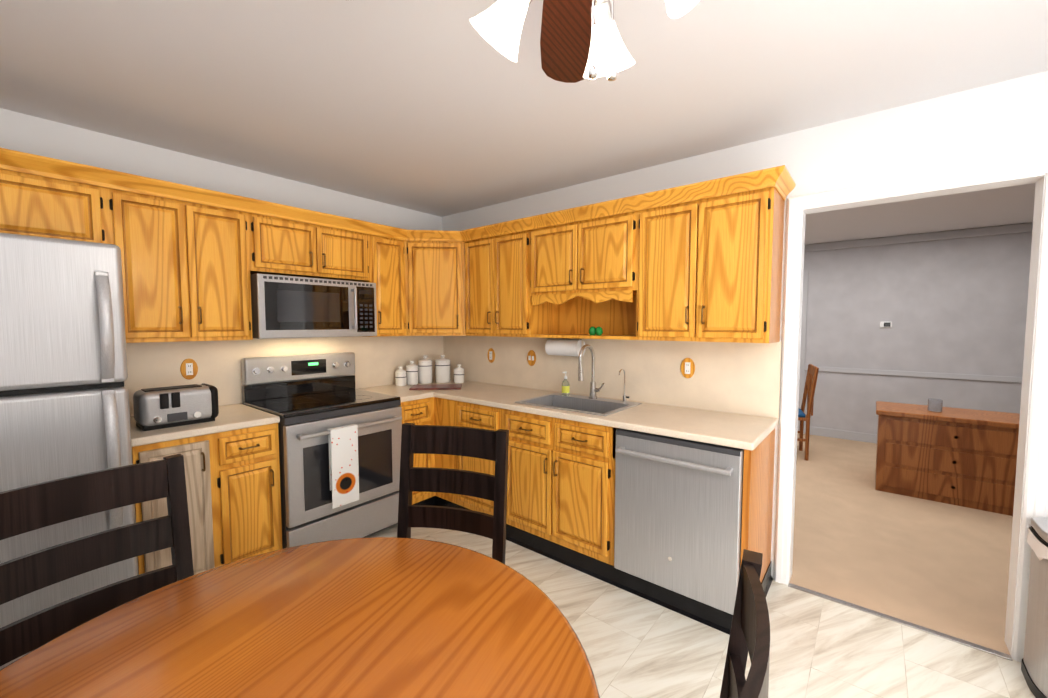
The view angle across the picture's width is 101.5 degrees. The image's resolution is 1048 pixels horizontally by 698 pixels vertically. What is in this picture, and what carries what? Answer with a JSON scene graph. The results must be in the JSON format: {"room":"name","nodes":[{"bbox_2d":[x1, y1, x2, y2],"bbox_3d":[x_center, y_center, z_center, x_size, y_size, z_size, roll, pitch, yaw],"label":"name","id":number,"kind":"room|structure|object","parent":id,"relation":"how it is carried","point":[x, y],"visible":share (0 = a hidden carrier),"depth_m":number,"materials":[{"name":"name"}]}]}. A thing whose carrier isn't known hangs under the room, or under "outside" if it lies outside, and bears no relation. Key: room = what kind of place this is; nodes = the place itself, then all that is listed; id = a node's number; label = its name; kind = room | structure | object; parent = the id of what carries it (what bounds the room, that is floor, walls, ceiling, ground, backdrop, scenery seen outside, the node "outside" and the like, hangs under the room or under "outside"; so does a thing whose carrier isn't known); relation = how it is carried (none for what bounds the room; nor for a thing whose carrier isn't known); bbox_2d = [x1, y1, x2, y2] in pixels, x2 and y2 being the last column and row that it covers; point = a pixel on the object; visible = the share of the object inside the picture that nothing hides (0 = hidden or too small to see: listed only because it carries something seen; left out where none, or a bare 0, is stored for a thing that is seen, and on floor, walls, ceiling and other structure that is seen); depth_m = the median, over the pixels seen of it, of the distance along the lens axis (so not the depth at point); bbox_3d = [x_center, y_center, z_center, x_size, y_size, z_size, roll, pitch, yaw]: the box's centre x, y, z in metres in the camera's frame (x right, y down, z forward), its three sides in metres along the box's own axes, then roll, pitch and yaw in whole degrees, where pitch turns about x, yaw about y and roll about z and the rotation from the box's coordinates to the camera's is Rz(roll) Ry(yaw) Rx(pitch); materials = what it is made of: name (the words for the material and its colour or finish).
{"room":"kitchen","nodes":[
{"label":"kitchen","id":0,"kind":"room"},
{"bbox_2d":[0,108,441,229],"bbox_3d":[-1.907,0.048,2.815,0.100,2.440,3.450,3,4,39],"label":"wall","id":1,"kind":"structure","parent":0,"point":[24,133],"depth_m":2.53,"materials":[{"name":"white paint"}]},
{"bbox_2d":[0,160,115,244],"bbox_3d":[-2.282,-0.623,1.977,0.324,0.324,0.481,3,4,39],"label":"upper cabinet","id":2,"kind":"object","parent":1,"relation":"attached to","point":[39,202],"depth_m":1.93,"materials":[{"name":"brown wood"}]},
{"bbox_2d":[112,180,195,342],"bbox_3d":[-2.033,-0.421,2.293,0.324,0.764,0.304,3,4,39],"label":"upper cabinet","id":3,"kind":"object","parent":1,"relation":"attached to","point":[152,230],"depth_m":2.20,"materials":[{"name":"brown wood"}]},
{"bbox_2d":[180,359,197,379],"bbox_3d":[-2.019,0.121,2.582,0.012,0.128,0.086,3,4,39],"label":"electrical outlet","id":4,"kind":"object","parent":1,"relation":"attached to","point":[188,369],"visible":1,"depth_m":2.58,"materials":[{"name":"brown wood"}]},
{"bbox_2d":[188,196,255,340],"bbox_3d":[-1.840,-0.435,2.529,0.324,0.764,0.306,3,4,39],"label":"upper cabinet","id":5,"kind":"object","parent":1,"relation":"attached to","point":[223,238],"depth_m":2.43,"materials":[{"name":"brown wood"}]},
{"bbox_2d":[252,208,319,277],"bbox_3d":[-1.620,-0.657,2.785,0.324,0.350,0.389,3,4,39],"label":"upper cabinet","id":6,"kind":"object","parent":1,"relation":"attached to","point":[286,245],"depth_m":2.69,"materials":[{"name":"brown wood"}]},
{"bbox_2d":[250,273,376,338],"bbox_3d":[-1.445,-0.275,2.917,0.438,0.383,0.772,3,4,39],"label":"microwave","id":7,"kind":"object","parent":6,"relation":"attached to","point":[283,306],"visible":1,"depth_m":2.74,"materials":[{"name":"grey metal"}]},
{"bbox_2d":[320,220,375,282],"bbox_3d":[-1.373,-0.675,3.086,0.324,0.350,0.391,3,4,39],"label":"upper cabinet","id":8,"kind":"object","parent":1,"relation":"attached to","point":[345,250],"depth_m":2.99,"materials":[{"name":"brown wood"}]},
{"bbox_2d":[363,232,407,336],"bbox_3d":[-1.151,-0.484,3.369,0.324,0.764,0.309,3,4,39],"label":"upper cabinet","id":9,"kind":"object","parent":1,"relation":"attached to","point":[388,272],"depth_m":3.27,"materials":[{"name":"brown wood"}]},
{"bbox_2d":[392,228,463,335],"bbox_3d":[-0.730,-0.530,3.634,0.637,0.824,0.638,3,4,39],"label":"upper cabinet","id":10,"kind":"object","parent":1,"relation":"attached to","point":[433,259],"depth_m":3.40,"materials":[{"name":"brown wood"}]},
{"bbox_2d":[0,0,1047,244],"bbox_3d":[2.319,-1.285,4.192,4.800,0.060,11.050,3,4,39],"label":"ceiling","id":11,"kind":"structure","parent":0,"point":[442,108],"depth_m":1.80,"materials":[{"name":"white paint"}]},
{"bbox_2d":[470,0,699,82],"bbox_3d":[0.084,-0.756,0.720,1.192,0.590,1.151,3,4,39],"label":"ceiling fan","id":12,"kind":"object","parent":11,"relation":"hanging from","point":[580,40],"visible":1,"depth_m":0.89,"materials":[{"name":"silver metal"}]},
{"bbox_2d":[589,326,602,335],"bbox_3d":[0.467,-0.118,2.788,0.099,0.058,0.052,3,4,39],"label":"shaker","id":13,"kind":"object","parent":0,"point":[598,331],"visible":1,"depth_m":2.77,"materials":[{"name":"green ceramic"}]},
{"bbox_2d":[367,524,1035,697],"bbox_3d":[-0.088,1.377,1.402,4.800,0.050,3.450,3,4,39],"label":"floor","id":14,"kind":"structure","parent":0,"point":[634,646],"depth_m":1.89,"materials":[{"name":"tile"}]},
{"bbox_2d":[0,233,138,669],"bbox_3d":[-2.159,0.445,1.731,0.830,1.772,0.760,3,4,39],"label":"refrigerator","id":15,"kind":"object","parent":14,"relation":"on","point":[64,404],"visible":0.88,"depth_m":1.64,"materials":[{"name":"grey metal"}]},
{"bbox_2d":[0,454,193,665],"bbox_3d":[-1.071,0.868,1.118,0.538,1.000,0.474,2,4,34],"label":"chair","id":16,"kind":"object","parent":14,"relation":"on","point":[25,509],"visible":0.56,"depth_m":1.24,"materials":[{"name":"brown wood"}]},
{"bbox_2d":[132,423,282,574],"bbox_3d":[-1.814,0.856,2.396,0.629,0.875,0.617,3,4,39],"label":"base cabinet","id":17,"kind":"object","parent":14,"relation":"on","point":[233,489],"depth_m":2.22,"materials":[{"name":"brown wood"}]},
{"bbox_2d":[124,338,283,446],"bbox_3d":[-1.806,0.252,2.350,0.610,0.586,0.629,3,4,39],"label":"countertop","id":18,"kind":"structure","parent":17,"relation":"on","point":[149,364],"depth_m":2.52,"materials":[{"name":"laminate"}]},
{"bbox_2d":[133,383,218,430],"bbox_3d":[-1.805,0.292,2.230,0.220,0.190,0.322,3,4,39],"label":"toaster","id":19,"kind":"object","parent":18,"relation":"on","point":[164,407],"visible":1,"depth_m":2.15,"materials":[{"name":"silver metal"}]},
{"bbox_2d":[0,537,599,697],"bbox_3d":[-0.446,1.006,0.800,1.170,0.762,1.170,3,4,39],"label":"dining table","id":20,"kind":"object","parent":14,"relation":"on","point":[382,617],"visible":1,"depth_m":0.92,"materials":[{"name":"brown wood"}]},
{"bbox_2d":[241,352,401,548],"bbox_3d":[-1.318,0.659,2.878,0.738,1.212,0.762,3,4,39],"label":"range","id":21,"kind":"object","parent":14,"relation":"on","point":[309,400],"visible":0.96,"depth_m":2.76,"materials":[{"name":"grey metal"}]},
{"bbox_2d":[327,424,358,508],"bbox_3d":[-1.092,0.705,2.593,0.040,0.473,0.170,3,4,39],"label":"dish towel","id":22,"kind":"object","parent":21,"relation":"hanging from","point":[343,465],"visible":1,"depth_m":2.57,"materials":[{"name":"white fabric"}]},
{"bbox_2d":[401,397,435,505],"bbox_3d":[-1.039,0.801,3.341,0.629,0.875,0.286,3,4,39],"label":"base cabinet","id":23,"kind":"object","parent":14,"relation":"on","point":[419,412],"depth_m":3.18,"materials":[{"name":"brown wood"}]},
{"bbox_2d":[432,397,455,507],"bbox_3d":[-0.395,0.795,3.441,0.285,0.875,0.629,3,4,39],"label":"base cabinet","id":24,"kind":"object","parent":14,"relation":"on","point":[442,415],"depth_m":3.23,"materials":[{"name":"brown wood"}]},
{"bbox_2d":[380,336,781,450],"bbox_3d":[0.103,0.151,2.975,2.814,0.459,0.664,3,4,39],"label":"countertop","id":25,"kind":"structure","parent":24,"relation":"on","point":[727,394],"depth_m":2.78,"materials":[{"name":"laminate"}]},
{"bbox_2d":[395,366,406,385],"bbox_3d":[-1.035,0.226,3.600,0.095,0.163,0.095,3,4,39],"label":"canister","id":26,"kind":"object","parent":25,"relation":"on","point":[400,377],"visible":1,"depth_m":3.57,"materials":[{"name":"white ceramic"}]},
{"bbox_2d":[406,361,418,384],"bbox_3d":[-0.962,0.201,3.680,0.107,0.203,0.107,3,4,39],"label":"canister","id":27,"kind":"object","parent":25,"relation":"on","point":[412,373],"visible":1,"depth_m":3.64,"materials":[{"name":"white ceramic"}]},
{"bbox_2d":[418,355,431,383],"bbox_3d":[-0.866,0.177,3.756,0.124,0.243,0.124,3,4,39],"label":"canister","id":28,"kind":"object","parent":25,"relation":"on","point":[425,370],"visible":1,"depth_m":3.71,"materials":[{"name":"white ceramic"}]},
{"bbox_2d":[409,384,461,389],"bbox_3d":[-0.710,0.308,3.473,0.400,0.014,0.220,0,3,-6],"label":"cutting board","id":29,"kind":"object","parent":25,"relation":"on","point":[438,387],"visible":1,"depth_m":3.40,"materials":[{"name":"brown wood"}]},
{"bbox_2d":[435,355,449,382],"bbox_3d":[-0.722,0.174,3.806,0.136,0.243,0.136,3,4,39],"label":"canister","id":30,"kind":"object","parent":25,"relation":"on","point":[442,369],"visible":1,"depth_m":3.75,"materials":[{"name":"white ceramic"}]},
{"bbox_2d":[454,364,463,382],"bbox_3d":[-0.574,0.215,3.784,0.095,0.163,0.095,3,4,39],"label":"canister","id":31,"kind":"object","parent":25,"relation":"on","point":[458,374],"visible":1,"depth_m":3.75,"materials":[{"name":"white ceramic"}]},
{"bbox_2d":[515,393,641,415],"bbox_3d":[0.350,0.443,2.801,0.666,0.190,0.486,3,4,39],"label":"sink","id":32,"kind":"object","parent":25,"relation":"in","point":[587,405],"visible":0.44,"depth_m":2.90,"materials":[{"name":"silver metal"}]},
{"bbox_2d":[562,371,569,395],"bbox_3d":[0.298,0.249,3.074,0.057,0.178,0.064,3,4,39],"label":"soap bottle","id":33,"kind":"object","parent":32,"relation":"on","point":[565,387],"visible":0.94,"depth_m":3.06,"materials":[{"name":"yellow plastic"}]},
{"bbox_2d":[578,344,603,398],"bbox_3d":[0.455,0.157,2.854,0.135,0.375,0.212,3,4,39],"label":"faucet","id":34,"kind":"object","parent":25,"relation":"on","point":[593,391],"visible":1,"depth_m":2.91,"materials":[{"name":"silver metal"}]},
{"bbox_2d":[619,369,628,401],"bbox_3d":[0.642,0.238,2.762,0.043,0.223,0.097,3,4,39],"label":"filter faucet","id":35,"kind":"object","parent":25,"relation":"on","point":[625,397],"visible":1,"depth_m":2.79,"materials":[{"name":"silver metal"}]},
{"bbox_2d":[397,423,508,563],"bbox_3d":[-0.358,0.840,1.598,0.474,1.000,0.538,1,3,16],"label":"chair","id":36,"kind":"object","parent":14,"relation":"on","point":[492,445],"visible":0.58,"depth_m":1.81,"materials":[{"name":"brown wood"}]},
{"bbox_2d":[452,401,551,514],"bbox_3d":[-0.116,0.808,3.213,0.435,0.875,0.629,3,4,39],"label":"base cabinet","id":37,"kind":"object","parent":14,"relation":"on","point":[470,415],"depth_m":2.95,"materials":[{"name":"brown wood"}]},
{"bbox_2d":[506,417,631,587],"bbox_3d":[0.369,0.919,2.822,0.819,0.700,0.629,3,4,39],"label":"base cabinet","id":38,"kind":"object","parent":14,"relation":"on","point":[561,492],"depth_m":2.52,"materials":[{"name":"brown wood"}]},
{"bbox_2d":[614,429,743,614],"bbox_3d":[0.890,0.858,2.313,0.613,0.857,0.637,3,4,39],"label":"dishwasher","id":39,"kind":"object","parent":14,"relation":"on","point":[678,515],"visible":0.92,"depth_m":2.08,"materials":[{"name":"grey metal"}]},
{"bbox_2d":[720,549,769,697],"bbox_3d":[0.111,0.889,0.761,0.538,1.000,0.474,2,4,31],"label":"chair","id":40,"kind":"object","parent":14,"relation":"on","point":[750,629],"visible":1,"depth_m":0.74,"materials":[{"name":"brown wood"}]},
{"bbox_2d":[788,583,1012,660],"bbox_3d":[1.770,1.308,2.091,0.820,0.007,0.034,3,4,39],"label":"trim","id":41,"kind":"structure","parent":14,"relation":"on","point":[926,630],"depth_m":2.04,"materials":[{"name":"silver metal"}]},
{"bbox_2d":[1021,517,1047,697],"bbox_3d":[2.102,1.021,1.508,0.393,0.648,0.430,3,4,39],"label":"trash can","id":42,"kind":"object","parent":14,"relation":"on","point":[1034,666],"visible":1,"depth_m":1.66,"materials":[{"name":"silver metal"}]},
{"bbox_2d":[442,71,1047,578],"bbox_3d":[1.004,0.052,2.740,4.700,2.440,0.120,3,4,39],"label":"wall","id":43,"kind":"structure","parent":0,"point":[996,123],"depth_m":2.07,"materials":[{"name":"white paint"}]},
{"bbox_2d":[464,224,491,335],"bbox_3d":[-0.255,-0.519,3.448,0.335,0.824,0.324,3,4,39],"label":"upper cabinet","id":44,"kind":"object","parent":43,"relation":"attached to","point":[477,241],"depth_m":3.32,"materials":[{"name":"brown wood"}]},
{"bbox_2d":[487,348,494,362],"bbox_3d":[-0.285,0.056,3.701,0.086,0.128,0.012,3,4,39],"label":"electrical outlet","id":45,"kind":"object","parent":43,"relation":"attached to","point":[491,355],"visible":1,"depth_m":3.69,"materials":[{"name":"brown wood"}]},
{"bbox_2d":[492,217,555,337],"bbox_3d":[0.004,-0.506,3.236,0.335,0.824,0.324,3,4,39],"label":"upper cabinet","id":46,"kind":"object","parent":43,"relation":"attached to","point":[515,313],"depth_m":3.11,"materials":[{"name":"brown wood"}]},
{"bbox_2d":[545,338,585,356],"bbox_3d":[0.296,-0.018,3.109,0.298,0.136,0.124,3,4,39],"label":"paper towel holder","id":47,"kind":"object","parent":46,"relation":"attached to","point":[565,347],"visible":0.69,"depth_m":3.05,"materials":[{"name":"white paper"}]},
{"bbox_2d":[527,350,535,365],"bbox_3d":[0.057,0.072,3.418,0.086,0.128,0.018,3,4,39],"label":"outlet","id":48,"kind":"object","parent":43,"relation":"attached to","point":[531,357],"visible":1,"depth_m":3.42,"materials":[{"name":"brown wood"}]},
{"bbox_2d":[528,208,599,299],"bbox_3d":[0.289,-0.639,2.995,0.400,0.531,0.324,3,4,39],"label":"upper cabinet","id":49,"kind":"object","parent":43,"relation":"attached to","point":[551,235],"depth_m":2.87,"materials":[{"name":"brown wood"}]},
{"bbox_2d":[572,196,635,299],"bbox_3d":[0.598,-0.624,2.742,0.400,0.531,0.324,3,4,39],"label":"upper cabinet","id":50,"kind":"object","parent":43,"relation":"attached to","point":[604,246],"depth_m":2.61,"materials":[{"name":"brown wood"}]},
{"bbox_2d":[632,184,695,340],"bbox_3d":[0.887,-0.464,2.514,0.347,0.824,0.324,3,4,39],"label":"upper cabinet","id":51,"kind":"object","parent":43,"relation":"attached to","point":[662,298],"depth_m":2.39,"materials":[{"name":"brown wood"}]},
{"bbox_2d":[681,358,694,377],"bbox_3d":[1.011,0.118,2.642,0.086,0.128,0.012,3,4,39],"label":"electrical outlet","id":52,"kind":"object","parent":43,"relation":"attached to","point":[687,367],"visible":1,"depth_m":2.64,"materials":[{"name":"brown wood"}]},
{"bbox_2d":[692,168,787,342],"bbox_3d":[1.157,-0.451,2.294,0.349,0.824,0.324,3,4,39],"label":"upper cabinet","id":53,"kind":"object","parent":43,"relation":"attached to","point":[700,261],"depth_m":2.17,"materials":[{"name":"brown wood"}]},
{"bbox_2d":[774,156,1047,661],"bbox_3d":[1.816,0.259,2.086,0.964,2.102,0.161,3,4,39],"label":"door frame","id":54,"kind":"structure","parent":43,"relation":"attached to","point":[1031,492],"depth_m":1.86,"materials":[{"name":"white"}]},
{"bbox_2d":[789,433,1012,654],"bbox_3d":[4.262,1.166,4.974,5.200,0.054,7.600,3,4,39],"label":"floor carpet","id":55,"kind":"object","parent":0,"point":[859,539],"depth_m":2.71,"materials":[{"name":"beige carpet"}]},
{"bbox_2d":[797,364,818,460],"bbox_3d":[2.896,0.663,4.715,0.498,0.990,0.420,2,4,25],"label":"chair","id":56,"kind":"object","parent":55,"relation":"on","point":[810,382],"visible":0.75,"depth_m":4.50,"materials":[{"name":"brown wood"}]},
{"bbox_2d":[875,401,1019,515],"bbox_3d":[3.558,0.875,3.574,0.980,0.700,0.570,3,4,39],"label":"dresser","id":57,"kind":"object","parent":55,"relation":"on","point":[959,457],"visible":0.69,"depth_m":3.40,"materials":[{"name":"brown wood"}]},
{"bbox_2d":[927,398,942,411],"bbox_3d":[3.451,0.472,3.593,0.090,0.100,0.090,3,4,39],"label":"candle holder","id":58,"kind":"object","parent":57,"relation":"on","point":[935,405],"visible":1,"depth_m":3.56,"materials":[{"name":"clear glass"}]},
{"bbox_2d":[798,222,1032,443],"bbox_3d":[4.342,-0.080,4.999,5.200,2.440,0.150,3,4,39],"label":"wall","id":59,"kind":"structure","parent":0,"point":[951,305],"depth_m":4.87,"materials":[{"name":"grey paint"}]},
{"bbox_2d":[880,322,891,327],"bbox_3d":[4.245,-0.287,5.019,0.110,0.070,0.022,3,4,39],"label":"thermostat","id":60,"kind":"object","parent":59,"relation":"attached to","point":[885,324],"visible":1,"depth_m":5.01,"materials":[{"name":"white plastic"}]}
]}

